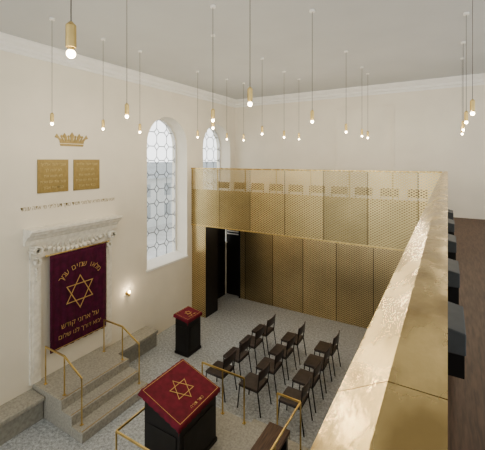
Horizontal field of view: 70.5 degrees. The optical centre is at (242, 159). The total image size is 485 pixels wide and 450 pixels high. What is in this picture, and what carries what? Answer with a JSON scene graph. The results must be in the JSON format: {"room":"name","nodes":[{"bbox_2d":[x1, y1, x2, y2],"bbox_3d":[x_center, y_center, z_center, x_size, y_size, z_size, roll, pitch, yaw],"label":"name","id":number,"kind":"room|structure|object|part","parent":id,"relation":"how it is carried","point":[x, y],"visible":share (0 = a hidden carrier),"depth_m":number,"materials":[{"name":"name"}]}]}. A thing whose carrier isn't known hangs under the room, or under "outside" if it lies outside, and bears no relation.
{"room":"house of worship","nodes":[
{"label":"house of worship","id":0,"kind":"room"},
{"bbox_2d":[0,50,234,405],"bbox_3d":[-4.234,1.285,6.846,0.603,7.030,14.400,0,0,31],"label":"wall","id":1,"kind":"structure","parent":0,"point":[31,89],"depth_m":7.73,"materials":[{"name":"beige paint"}]},
{"bbox_2d":[37,159,67,192],"bbox_3d":[-3.821,0.320,6.931,0.017,0.660,0.630,0,0,31],"label":"tablet","id":2,"kind":"object","parent":1,"relation":"attached to","point":[52,175],"visible":1,"depth_m":6.91,"materials":[{"name":"gold metal"}]},
{"bbox_2d":[55,133,87,146],"bbox_3d":[-3.618,-0.440,7.281,0.011,0.300,0.750,0,0,31],"label":"crown","id":3,"kind":"object","parent":1,"relation":"attached to","point":[74,142],"depth_m":7.26,"materials":[{"name":"gold metal"}]},
{"bbox_2d":[73,160,99,190],"bbox_3d":[-3.435,0.320,7.574,0.017,0.660,0.630,0,0,31],"label":"tablet","id":4,"kind":"object","parent":1,"relation":"attached to","point":[86,173],"visible":1,"depth_m":7.56,"materials":[{"name":"gold metal"}]},
{"bbox_2d":[0,32,235,107],"bbox_3d":[-3.905,-2.095,6.649,0.170,0.270,14.400,0,0,31],"label":"trim","id":5,"kind":"structure","parent":1,"relation":"attached to","point":[8,43],"depth_m":7.75,"materials":[{"name":"white paint"}]},
{"bbox_2d":[147,120,174,256],"bbox_3d":[-2.511,0.845,10.039,0.024,4.093,1.581,0,0,31],"label":"window lattice","id":6,"kind":"object","parent":1,"relation":"attached to","point":[157,120],"visible":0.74,"depth_m":10.11,"materials":[{"name":"grey metal"}]},
{"bbox_2d":[146,250,187,272],"bbox_3d":[-2.283,2.900,9.903,0.450,0.160,1.690,0,0,31],"label":"window sill","id":7,"kind":"structure","parent":1,"relation":"attached to","point":[160,260],"depth_m":9.89,"materials":[{"name":"white paint"}]},
{"bbox_2d":[158,119,175,250],"bbox_3d":[-2.511,0.845,10.039,0.060,4.150,1.630,0,0,31],"label":"frame","id":8,"kind":"object","parent":1,"relation":"attached to","point":[161,120],"visible":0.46,"depth_m":10.69,"materials":[{"name":"white paint"}]},
{"bbox_2d":[192,225,205,317],"bbox_3d":[-1.191,3.410,10.828,0.525,2.780,0.620,0,0,31],"label":"cladding","id":9,"kind":"object","parent":1,"relation":"attached to","point":[198,232],"visible":0.6,"depth_m":10.54,"materials":[{"name":"gold metal"}]},
{"bbox_2d":[206,227,217,317],"bbox_3d":[-0.956,3.410,10.694,0.014,2.780,0.610,0,0,31],"label":"lining","id":10,"kind":"object","parent":9,"relation":"attached to","point":[211,233],"visible":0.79,"depth_m":10.67,"materials":[{"name":"black wood"}]},
{"bbox_2d":[203,131,218,189],"bbox_3d":[-1.263,0.845,12.124,0.024,4.093,1.581,0,0,31],"label":"window lattice","id":11,"kind":"object","parent":1,"relation":"attached to","point":[213,131],"visible":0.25,"depth_m":12.41,"materials":[{"name":"grey"}]},
{"bbox_2d":[210,127,220,189],"bbox_3d":[-1.263,0.845,12.124,0.060,4.150,1.630,0,0,31],"label":"frame","id":12,"kind":"object","parent":1,"relation":"attached to","point":[215,132],"visible":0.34,"depth_m":12.77,"materials":[{"name":"white"}]},
{"bbox_2d":[138,359,219,449],"bbox_3d":[-0.950,3.924,5.265,0.837,1.072,0.993,0,0,31],"label":"lectern","id":13,"kind":"object","parent":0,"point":[180,403],"visible":1,"depth_m":5.05,"materials":[{"name":"red fabric"}]},
{"bbox_2d":[0,293,366,449],"bbox_3d":[0.497,4.900,4.189,11.450,0.200,14.700,0,0,31],"label":"floor","id":14,"kind":"structure","parent":0,"point":[235,318],"depth_m":7.90,"materials":[{"name":"carpet"}]},
{"bbox_2d":[0,389,44,445],"bbox_3d":[-5.638,4.590,3.474,0.450,0.420,6.970,0,0,31],"label":"stone bench","id":15,"kind":"object","parent":14,"relation":"on","point":[18,414],"visible":1,"depth_m":6.09,"materials":[{"name":"grey stone"}]},
{"bbox_3d":[-5.638,4.415,3.474,0.450,0.070,6.970,0,0,31],"label":"seat","id":16,"kind":"part","parent":15,"relation":"part of","materials":[{"name":"stone"}]},
{"bbox_2d":[23,214,122,385],"bbox_3d":[-3.469,2.795,7.250,0.300,2.990,2.060,0,0,31],"label":"ark surround","id":17,"kind":"object","parent":14,"relation":"on","point":[42,241],"visible":0.99,"depth_m":6.80,"materials":[{"name":"white stone"}]},
{"bbox_2d":[23,214,122,246],"bbox_3d":[-3.469,1.460,7.250,0.300,0.320,2.060,0,0,31],"label":"cornice","id":18,"kind":"structure","parent":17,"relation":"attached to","point":[48,234],"depth_m":7.05,"materials":[{"name":"stone"}]},
{"bbox_2d":[45,240,109,353],"bbox_3d":[-3.500,2.836,7.339,0.155,1.968,1.476,0,0,31],"label":"curtain","id":19,"kind":"object","parent":17,"relation":"hanging from","point":[77,277],"depth_m":7.26,"materials":[{"name":"fabric"}]},
{"bbox_2d":[32,347,147,443],"bbox_3d":[-2.981,4.543,6.842,1.550,0.513,1.520,0,0,31],"label":"steps","id":20,"kind":"structure","parent":14,"relation":"on","point":[110,386],"depth_m":6.55,"materials":[{"name":"beige stone"}]},
{"bbox_2d":[44,346,83,425],"bbox_3d":[-3.291,4.098,6.282,1.170,1.065,0.050,0,0,31],"label":"brass handrail","id":21,"kind":"object","parent":20,"relation":"on","point":[46,347],"visible":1,"depth_m":6.25,"materials":[{"name":"gold metal"}]},
{"bbox_3d":[-3.288,3.699,6.280,1.146,0.269,0.018,0,0,31],"label":"rail","id":22,"kind":"part","parent":21,"relation":"part of","materials":[{"name":"gold metal"}]},
{"bbox_2d":[102,319,140,383],"bbox_3d":[-2.624,4.098,7.397,1.170,1.065,0.050,0,0,31],"label":"brass handrail","id":23,"kind":"object","parent":20,"relation":"on","point":[104,320],"visible":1,"depth_m":7.36,"materials":[{"name":"gold metal"}]},
{"bbox_3d":[-2.621,3.699,7.396,1.146,0.269,0.018,0,0,31],"label":"rail","id":24,"kind":"part","parent":23,"relation":"part of","materials":[{"name":"gold metal"}]},
{"bbox_2d":[105,326,157,362],"bbox_3d":[-2.711,4.590,8.365,0.450,0.420,1.350,0,0,31],"label":"stone bench","id":25,"kind":"object","parent":14,"relation":"on","point":[146,336],"visible":0.52,"depth_m":8.39,"materials":[{"name":"beige stone"}]},
{"bbox_2d":[173,306,201,357],"bbox_3d":[-1.379,4.312,8.657,0.497,0.975,0.593,0,0,31],"label":"lectern","id":26,"kind":"object","parent":14,"relation":"on","point":[187,320],"visible":1,"depth_m":8.47,"materials":[{"name":"black wood"}]},
{"bbox_2d":[115,361,300,449],"bbox_3d":[-0.408,4.072,4.976,2.000,0.775,1.930,0,0,31],"label":"bimah railing","id":27,"kind":"object","parent":14,"relation":"on","point":[117,431],"visible":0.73,"depth_m":5.23,"materials":[{"name":"gold metal"}]},
{"bbox_2d":[205,349,236,401],"bbox_3d":[-0.450,4.381,7.112,0.534,0.842,0.452,0,0,31],"label":"chair","id":28,"kind":"object","parent":14,"relation":"on","point":[225,364],"visible":0.93,"depth_m":7.01,"materials":[{"name":"brown wood"}]},
{"bbox_3d":[-0.473,4.345,7.126,0.420,0.040,0.440,0,0,31],"label":"seat","id":29,"kind":"part","parent":28,"relation":"part of","materials":[{"name":"brown wood"}]},
{"bbox_3d":[-0.255,4.060,6.994,0.079,0.200,0.440,0,0,31],"label":"backrest","id":30,"kind":"part","parent":28,"relation":"part of","materials":[{"name":"brown wood"}]},
{"bbox_2d":[223,336,251,380],"bbox_3d":[-0.123,4.381,7.662,0.534,0.842,0.452,0,0,31],"label":"chair","id":31,"kind":"object","parent":14,"relation":"on","point":[241,353],"visible":0.92,"depth_m":7.59,"materials":[{"name":"brown wood"}]},
{"bbox_3d":[-0.146,4.345,7.676,0.420,0.040,0.440,0,0,31],"label":"seat","id":32,"kind":"part","parent":31,"relation":"part of","materials":[{"name":"brown wood"}]},
{"bbox_3d":[0.072,4.060,7.544,0.079,0.200,0.440,0,0,31],"label":"backrest","id":33,"kind":"part","parent":31,"relation":"part of","materials":[{"name":"brown wood"}]},
{"bbox_2d":[239,324,264,365],"bbox_3d":[0.227,4.381,8.216,0.534,0.842,0.452,0,0,30],"label":"chair","id":34,"kind":"object","parent":14,"relation":"on","point":[255,341],"visible":0.88,"depth_m":8.13,"materials":[{"name":"brown wood"}]},
{"bbox_3d":[0.203,4.345,8.229,0.420,0.040,0.440,0,0,30],"label":"seat","id":35,"kind":"part","parent":34,"relation":"part of","materials":[{"name":"brown wood"}]},
{"bbox_3d":[0.424,4.060,8.102,0.079,0.200,0.440,0,0,30],"label":"backrest","id":36,"kind":"part","parent":34,"relation":"part of","materials":[{"name":"brown wood"}]},
{"bbox_2d":[237,361,271,417],"bbox_3d":[0.236,4.381,6.702,0.534,0.842,0.452,0,0,32],"label":"chair","id":37,"kind":"object","parent":14,"relation":"on","point":[255,383],"visible":1,"depth_m":6.64,"materials":[{"name":"brown wood"}]},
{"bbox_3d":[0.213,4.345,6.716,0.420,0.040,0.440,0,0,32],"label":"seat","id":38,"kind":"part","parent":37,"relation":"part of","materials":[{"name":"brown wood"}]},
{"bbox_3d":[0.429,4.060,6.582,0.079,0.200,0.440,0,0,32],"label":"backrest","id":39,"kind":"part","parent":37,"relation":"part of","materials":[{"name":"brown wood"}]},
{"bbox_2d":[210,407,307,449],"bbox_3d":[-0.337,4.630,5.114,2.130,0.340,2.330,0,0,31],"label":"platform","id":40,"kind":"object","parent":14,"relation":"on","point":[231,434],"depth_m":5.59,"materials":[{"name":"beige stone"}]},
{"bbox_2d":[251,422,289,449],"bbox_3d":[0.223,4.230,4.598,0.340,0.460,1.320,0,0,31],"label":"bench","id":41,"kind":"object","parent":40,"relation":"on","point":[268,437],"depth_m":4.94,"materials":[{"name":"brown wood"}]},
{"bbox_2d":[250,314,275,354],"bbox_3d":[0.540,4.381,8.767,0.534,0.842,0.452,0,0,32],"label":"chair","id":42,"kind":"object","parent":14,"relation":"on","point":[267,329],"visible":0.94,"depth_m":8.70,"materials":[{"name":"brown wood"}]},
{"bbox_3d":[0.517,4.345,8.781,0.420,0.040,0.440,0,0,32],"label":"seat","id":43,"kind":"part","parent":42,"relation":"part of","materials":[{"name":"brown wood"}]},
{"bbox_3d":[0.734,4.060,8.648,0.079,0.200,0.440,0,0,32],"label":"backrest","id":44,"kind":"part","parent":42,"relation":"part of","materials":[{"name":"brown wood"}]},
{"bbox_2d":[256,345,285,392],"bbox_3d":[0.585,4.381,7.256,0.534,0.842,0.452,0,0,30],"label":"chair","id":45,"kind":"object","parent":14,"relation":"on","point":[275,364],"visible":0.92,"depth_m":7.18,"materials":[{"name":"brown wood"}]},
{"bbox_3d":[0.562,4.345,7.270,0.420,0.040,0.440,0,0,30],"label":"seat","id":46,"kind":"part","parent":45,"relation":"part of","materials":[{"name":"brown wood"}]},
{"bbox_3d":[0.782,4.060,7.143,0.079,0.200,0.440,0,0,30],"label":"backrest","id":47,"kind":"part","parent":45,"relation":"part of","materials":[{"name":"brown wood"}]},
{"bbox_2d":[269,333,296,379],"bbox_3d":[0.905,4.381,7.795,0.534,0.842,0.452,0,0,32],"label":"chair","id":48,"kind":"object","parent":14,"relation":"on","point":[277,348],"visible":0.94,"depth_m":7.73,"materials":[{"name":"brown wood"}]},
{"bbox_3d":[0.882,4.345,7.810,0.420,0.040,0.440,0,0,32],"label":"seat","id":49,"kind":"part","parent":48,"relation":"part of","materials":[{"name":"brown wood"}]},
{"bbox_3d":[1.099,4.060,7.676,0.079,0.200,0.440,0,0,32],"label":"backrest","id":50,"kind":"part","parent":48,"relation":"part of","materials":[{"name":"brown wood"}]},
{"bbox_2d":[281,321,306,363],"bbox_3d":[1.236,4.381,8.356,0.534,0.842,0.452,0,0,30],"label":"chair","id":51,"kind":"object","parent":14,"relation":"on","point":[298,337],"visible":0.94,"depth_m":8.28,"materials":[{"name":"brown wood"}]},
{"bbox_3d":[1.213,4.345,8.370,0.420,0.040,0.440,0,0,30],"label":"seat","id":52,"kind":"part","parent":51,"relation":"part of","materials":[{"name":"brown wood"}]},
{"bbox_3d":[1.434,4.060,8.243,0.079,0.200,0.440,0,0,30],"label":"backrest","id":53,"kind":"part","parent":51,"relation":"part of","materials":[{"name":"brown wood"}]},
{"bbox_2d":[278,374,312,436],"bbox_3d":[0.960,4.381,6.269,0.534,0.842,0.452,0,0,31],"label":"chair","id":54,"kind":"object","parent":14,"relation":"on","point":[297,394],"visible":0.93,"depth_m":6.20,"materials":[{"name":"brown wood"}]},
{"bbox_3d":[0.937,4.345,6.282,0.420,0.040,0.440,0,0,31],"label":"seat","id":55,"kind":"part","parent":54,"relation":"part of","materials":[{"name":"brown wood"}]},
{"bbox_3d":[1.156,4.060,6.153,0.079,0.200,0.440,0,0,31],"label":"backrest","id":56,"kind":"part","parent":54,"relation":"part of","materials":[{"name":"brown wood"}]},
{"bbox_2d":[292,357,323,412],"bbox_3d":[1.289,4.381,6.827,0.534,0.842,0.452,0,0,32],"label":"chair","id":57,"kind":"object","parent":14,"relation":"on","point":[302,376],"visible":0.97,"depth_m":6.76,"materials":[{"name":"brown wood"}]},
{"bbox_3d":[1.266,4.345,6.841,0.420,0.040,0.440,0,0,32],"label":"seat","id":58,"kind":"part","parent":57,"relation":"part of","materials":[{"name":"brown wood"}]},
{"bbox_3d":[1.482,4.060,6.706,0.079,0.200,0.440,0,0,32],"label":"backrest","id":59,"kind":"part","parent":57,"relation":"part of","materials":[{"name":"brown wood"}]},
{"bbox_2d":[304,342,331,393],"bbox_3d":[1.611,4.381,7.371,0.534,0.842,0.452,0,0,29],"label":"chair","id":60,"kind":"object","parent":14,"relation":"on","point":[312,361],"visible":0.96,"depth_m":7.32,"materials":[{"name":"brown wood"}]},
{"bbox_3d":[1.587,4.345,7.385,0.420,0.040,0.440,0,0,29],"label":"seat","id":61,"kind":"part","parent":60,"relation":"part of","materials":[{"name":"brown wood"}]},
{"bbox_3d":[1.809,4.060,7.260,0.079,0.200,0.440,0,0,29],"label":"backrest","id":62,"kind":"part","parent":60,"relation":"part of","materials":[{"name":"brown wood"}]},
{"bbox_2d":[240,231,403,328],"bbox_3d":[3.119,3.390,10.079,7.400,2.820,0.100,0,0,31],"label":"wall screen","id":63,"kind":"object","parent":14,"relation":"on","point":[344,283],"visible":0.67,"depth_m":10.53,"materials":[{"name":"gold metal"}]},
{"bbox_2d":[239,231,239,297],"bbox_3d":[-0.073,3.400,11.989,0.060,2.800,0.140,0,0,31],"label":"door frame","id":64,"kind":"structure","parent":63,"relation":"attached to","point":[239,231],"depth_m":11.93,"materials":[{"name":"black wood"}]},
{"bbox_2d":[226,229,238,295],"bbox_3d":[-0.291,3.400,12.219,0.650,2.800,0.090,0,0,31],"label":"leaf","id":65,"kind":"object","parent":64,"relation":"attached to","point":[232,245],"depth_m":12.24,"materials":[{"name":"black wood"}]},
{"bbox_3d":[-0.315,2.405,12.198,0.530,0.490,0.030,0,0,31],"label":"slats","id":66,"kind":"part","parent":65,"relation":"part of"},
{"bbox_2d":[314,330,340,376],"bbox_3d":[1.950,4.381,7.924,0.534,0.842,0.452,0,0,32],"label":"chair","id":67,"kind":"object","parent":14,"relation":"on","point":[321,347],"visible":0.98,"depth_m":7.87,"materials":[{"name":"brown wood"}]},
{"bbox_3d":[1.927,4.345,7.938,0.420,0.040,0.440,0,0,32],"label":"seat","id":68,"kind":"part","parent":67,"relation":"part of","materials":[{"name":"brown wood"}]},
{"bbox_3d":[2.144,4.060,7.805,0.079,0.200,0.440,0,0,32],"label":"backrest","id":69,"kind":"part","parent":67,"relation":"part of","materials":[{"name":"brown wood"}]},
{"bbox_2d":[0,0,484,98],"bbox_3d":[0.497,-2.330,4.189,11.450,0.200,14.700,0,0,31],"label":"ceiling","id":70,"kind":"structure","parent":0,"point":[394,41],"depth_m":6.19,"materials":[{"name":"paint"}]},
{"bbox_2d":[49,17,54,124],"bbox_3d":[-2.995,-1.389,5.394,0.080,1.682,0.080,0,0,31],"label":"pendant lamp","id":71,"kind":"object","parent":70,"relation":"hanging from","point":[50,18],"visible":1,"depth_m":5.37,"materials":[{"name":"gold metal"}]},
{"bbox_2d":[65,0,76,57],"bbox_3d":[-0.923,-1.389,1.846,0.080,1.682,0.080,0,0,31],"label":"pendant lamp","id":72,"kind":"object","parent":70,"relation":"hanging from","point":[70,27],"visible":1,"depth_m":1.83,"materials":[{"name":"gold metal"}]},
{"bbox_3d":[-0.923,-0.572,1.846,0.048,0.048,0.048,0,0,31],"label":"bulb","id":73,"kind":"part","parent":72,"relation":"part of","materials":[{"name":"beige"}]},
{"bbox_2d":[101,38,104,129],"bbox_3d":[-2.559,-1.389,6.298,0.080,1.682,0.080,0,0,31],"label":"pendant lamp","id":74,"kind":"object","parent":70,"relation":"hanging from","point":[102,39],"visible":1,"depth_m":6.28,"materials":[{"name":"gold metal"}]},
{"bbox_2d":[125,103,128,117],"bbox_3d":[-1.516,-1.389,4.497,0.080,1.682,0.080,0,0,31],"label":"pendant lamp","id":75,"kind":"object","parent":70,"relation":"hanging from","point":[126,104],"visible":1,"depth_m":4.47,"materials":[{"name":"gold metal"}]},
{"bbox_2d":[210,4,215,121],"bbox_3d":[-0.427,-1.389,4.952,0.080,1.682,0.080,0,0,31],"label":"pendant lamp","id":76,"kind":"object","parent":70,"relation":"hanging from","point":[212,6],"visible":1,"depth_m":4.93,"materials":[{"name":"gold metal"}]},
{"bbox_2d":[211,34,214,128],"bbox_3d":[-0.525,-1.389,6.095,0.080,1.682,0.080,0,0,31],"label":"pendant lamp","id":77,"kind":"object","parent":70,"relation":"hanging from","point":[212,35],"visible":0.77,"depth_m":6.07,"materials":[{"name":"gold metal"}]},
{"bbox_2d":[242,82,244,140],"bbox_3d":[0.032,-1.389,9.887,0.080,1.682,0.080,0,0,31],"label":"pendant lamp","id":78,"kind":"object","parent":70,"relation":"hanging from","point":[243,83],"visible":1,"depth_m":9.89,"materials":[{"name":"gold metal"}]},
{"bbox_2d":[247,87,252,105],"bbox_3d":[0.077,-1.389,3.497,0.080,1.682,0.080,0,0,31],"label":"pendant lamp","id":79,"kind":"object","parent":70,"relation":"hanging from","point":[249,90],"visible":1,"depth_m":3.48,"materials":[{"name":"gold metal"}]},
{"bbox_2d":[309,9,314,122],"bbox_3d":[1.037,-1.389,5.101,0.080,1.682,0.080,0,0,31],"label":"pendant lamp","id":80,"kind":"object","parent":70,"relation":"hanging from","point":[310,10],"visible":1,"depth_m":5.08,"materials":[{"name":"gold metal"}]},
{"bbox_2d":[461,41,465,130],"bbox_3d":[4.169,-1.389,6.479,0.080,1.682,0.080,0,0,31],"label":"pendant lamp","id":81,"kind":"object","parent":70,"relation":"hanging from","point":[462,42],"visible":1,"depth_m":6.45,"materials":[{"name":"gold metal"}]},
{"bbox_2d":[463,12,468,123],"bbox_3d":[3.390,-1.389,5.197,0.080,1.682,0.080,0,0,31],"label":"pendant lamp","id":82,"kind":"object","parent":70,"relation":"hanging from","point":[464,13],"visible":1,"depth_m":5.18,"materials":[{"name":"gold metal"}]},
{"bbox_2d":[470,0,474,114],"bbox_3d":[2.817,-1.389,4.200,0.080,1.682,0.080,0,0,31],"label":"pendant lamp","id":83,"kind":"object","parent":70,"relation":"hanging from","point":[472,102],"visible":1,"depth_m":4.20,"materials":[{"name":"gold metal"}]},
{"bbox_2d":[191,168,441,250],"bbox_3d":[1.337,1.130,8.989,6.762,1.780,0.140,0,0,31],"label":"parapet","id":84,"kind":"object","parent":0,"point":[386,223],"depth_m":8.62,"materials":[{"name":"gold metal"}]},
{"bbox_2d":[235,85,484,219],"bbox_3d":[4.194,1.285,10.367,11.450,7.030,0.300,0,0,31],"label":"wall","id":85,"kind":"structure","parent":0,"point":[427,123],"depth_m":10.21,"materials":[{"name":"beige paint"}]},
{"bbox_2d":[235,73,484,107],"bbox_3d":[4.331,-2.095,10.012,10.850,0.270,0.170,0,0,31],"label":"trim","id":86,"kind":"structure","parent":85,"relation":"attached to","point":[478,79],"depth_m":10.26,"materials":[{"name":"white paint"}]},
{"bbox_2d":[334,104,393,199],"bbox_3d":[3.681,-0.075,10.483,1.750,3.150,0.030,0,0,31],"label":"trim","id":87,"kind":"structure","parent":85,"relation":"attached to","point":[392,105],"depth_m":10.45,"materials":[{"name":"beige paint"}]},
{"bbox_2d":[448,217,484,449],"bbox_3d":[3.586,1.765,2.166,4.070,0.430,14.400,0,0,31],"label":"floor","id":88,"kind":"structure","parent":0,"point":[466,397],"depth_m":2.81,"materials":[{"name":"brown wood"}]},
{"bbox_2d":[310,171,447,449],"bbox_3d":[1.224,1.130,2.152,0.110,1.780,11.949,0,0,31],"label":"parapet","id":89,"kind":"object","parent":88,"relation":"attached to","point":[393,393],"visible":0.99,"depth_m":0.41,"materials":[{"name":"gold metal"}]},
{"bbox_2d":[448,209,452,219],"bbox_3d":[3.785,1.071,6.254,0.097,0.299,0.420,0,0,31],"label":"bench","id":90,"kind":"object","parent":89,"relation":"attached to","point":[450,212],"depth_m":6.08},
{"bbox_2d":[448,219,454,234],"bbox_3d":[3.169,1.071,5.224,0.097,0.299,0.420,0,0,31],"label":"bench","id":91,"kind":"object","parent":89,"relation":"attached to","point":[451,226],"depth_m":5.05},
{"bbox_2d":[448,234,455,259],"bbox_3d":[2.501,1.071,4.109,0.097,0.299,0.420,0,0,31],"label":"bench","id":92,"kind":"object","parent":89,"relation":"attached to","point":[451,238],"depth_m":3.97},
{"bbox_2d":[448,258,459,304],"bbox_3d":[1.860,1.071,3.036,0.097,0.299,0.420,0,0,31],"label":"bench","id":93,"kind":"object","parent":89,"relation":"attached to","point":[453,265],"depth_m":2.90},
{"bbox_2d":[448,301,465,378],"bbox_3d":[1.269,1.071,2.049,0.097,0.299,0.420,0,0,31],"label":"bench","id":94,"kind":"object","parent":89,"relation":"attached to","point":[456,322],"depth_m":1.92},
{"bbox_3d":[1.978,1.765,10.091,6.730,0.430,2.450,0,0,31],"label":"floor","id":95,"kind":"structure","parent":0,"visible":0},
{"bbox_2d":[251,183,263,191],"bbox_3d":[0.349,1.131,10.241,0.452,0.842,0.534,0,0,31],"label":"chair","id":96,"kind":"object","parent":95,"relation":"on","point":[252,183],"visible":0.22,"depth_m":10.47,"materials":[{"name":"brown wood"}]},
{"bbox_2d":[269,184,282,192],"bbox_3d":[0.881,1.131,9.923,0.452,0.842,0.534,0,0,31],"label":"chair","id":97,"kind":"object","parent":95,"relation":"on","point":[269,184],"visible":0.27,"depth_m":10.14,"materials":[{"name":"brown wood"}]},
{"bbox_2d":[288,185,302,193],"bbox_3d":[1.413,1.131,9.605,0.452,0.842,0.534,0,0,31],"label":"chair","id":98,"kind":"object","parent":95,"relation":"on","point":[292,185],"visible":0.14,"depth_m":9.80,"materials":[{"name":"brown wood"}]},
{"bbox_2d":[309,185,324,193],"bbox_3d":[1.945,1.131,9.286,0.452,0.842,0.534,0,0,31],"label":"chair","id":99,"kind":"object","parent":95,"relation":"on","point":[311,185],"visible":0.18,"depth_m":9.48,"materials":[{"name":"brown wood"}]},
{"bbox_2d":[331,186,347,195],"bbox_3d":[2.477,1.131,8.968,0.452,0.842,0.534,0,0,31],"label":"chair","id":100,"kind":"object","parent":95,"relation":"on","point":[333,186],"visible":0.14,"depth_m":9.18,"materials":[{"name":"brown wood"}]},
{"bbox_2d":[355,187,372,198],"bbox_3d":[3.009,1.131,8.649,0.452,0.842,0.534,0,0,31],"label":"chair","id":101,"kind":"object","parent":95,"relation":"on","point":[357,187],"visible":0.22,"depth_m":8.85,"materials":[{"name":"brown wood"}]},
{"bbox_2d":[380,188,398,197],"bbox_3d":[3.541,1.131,8.331,0.452,0.842,0.534,0,0,31],"label":"chair","id":102,"kind":"object","parent":95,"relation":"on","point":[383,188],"visible":0.13,"depth_m":8.54,"materials":[{"name":"brown wood"}]},
{"bbox_2d":[407,189,427,201],"bbox_3d":[4.073,1.131,8.013,0.452,0.842,0.534,0,0,31],"label":"chair","id":103,"kind":"object","parent":95,"relation":"on","point":[407,189],"visible":0.23,"depth_m":8.21,"materials":[{"name":"brown wood"}]},
{"label":"outside","id":104,"kind":"structure","parent":0,"visible":0},
{"bbox_2d":[147,222,171,259],"bbox_3d":[-16.108,5.900,38.776,52.530,0.200,70.000,0,0,31],"label":"ground","id":105,"kind":"structure","parent":104,"point":[161,236],"depth_m":24.71,"materials":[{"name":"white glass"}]},
{"bbox_2d":[147,175,216,227],"bbox_3d":[-8.269,3.700,32.919,4.000,4.200,24.000,0,0,31],"label":"facade","id":106,"kind":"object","parent":105,"relation":"on","point":[161,197],"visible":0.02,"depth_m":30.51,"materials":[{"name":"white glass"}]},
{"bbox_2d":[147,162,216,178],"bbox_3d":[-8.269,0.900,32.919,4.800,1.400,24.600,0,0,31],"label":"roof","id":107,"kind":"structure","parent":106,"relation":"on","point":[151,166],"depth_m":32.09,"materials":[{"name":"stone"}]},
{"bbox_2d":[147,179,216,218],"bbox_3d":[-6.873,3.550,31.384,0.070,2.900,20.800,0,0,31],"label":"windows","id":108,"kind":"structure","parent":106,"relation":"attached to","point":[168,184],"depth_m":31.12,"materials":[{"name":"glass"}]}
]}

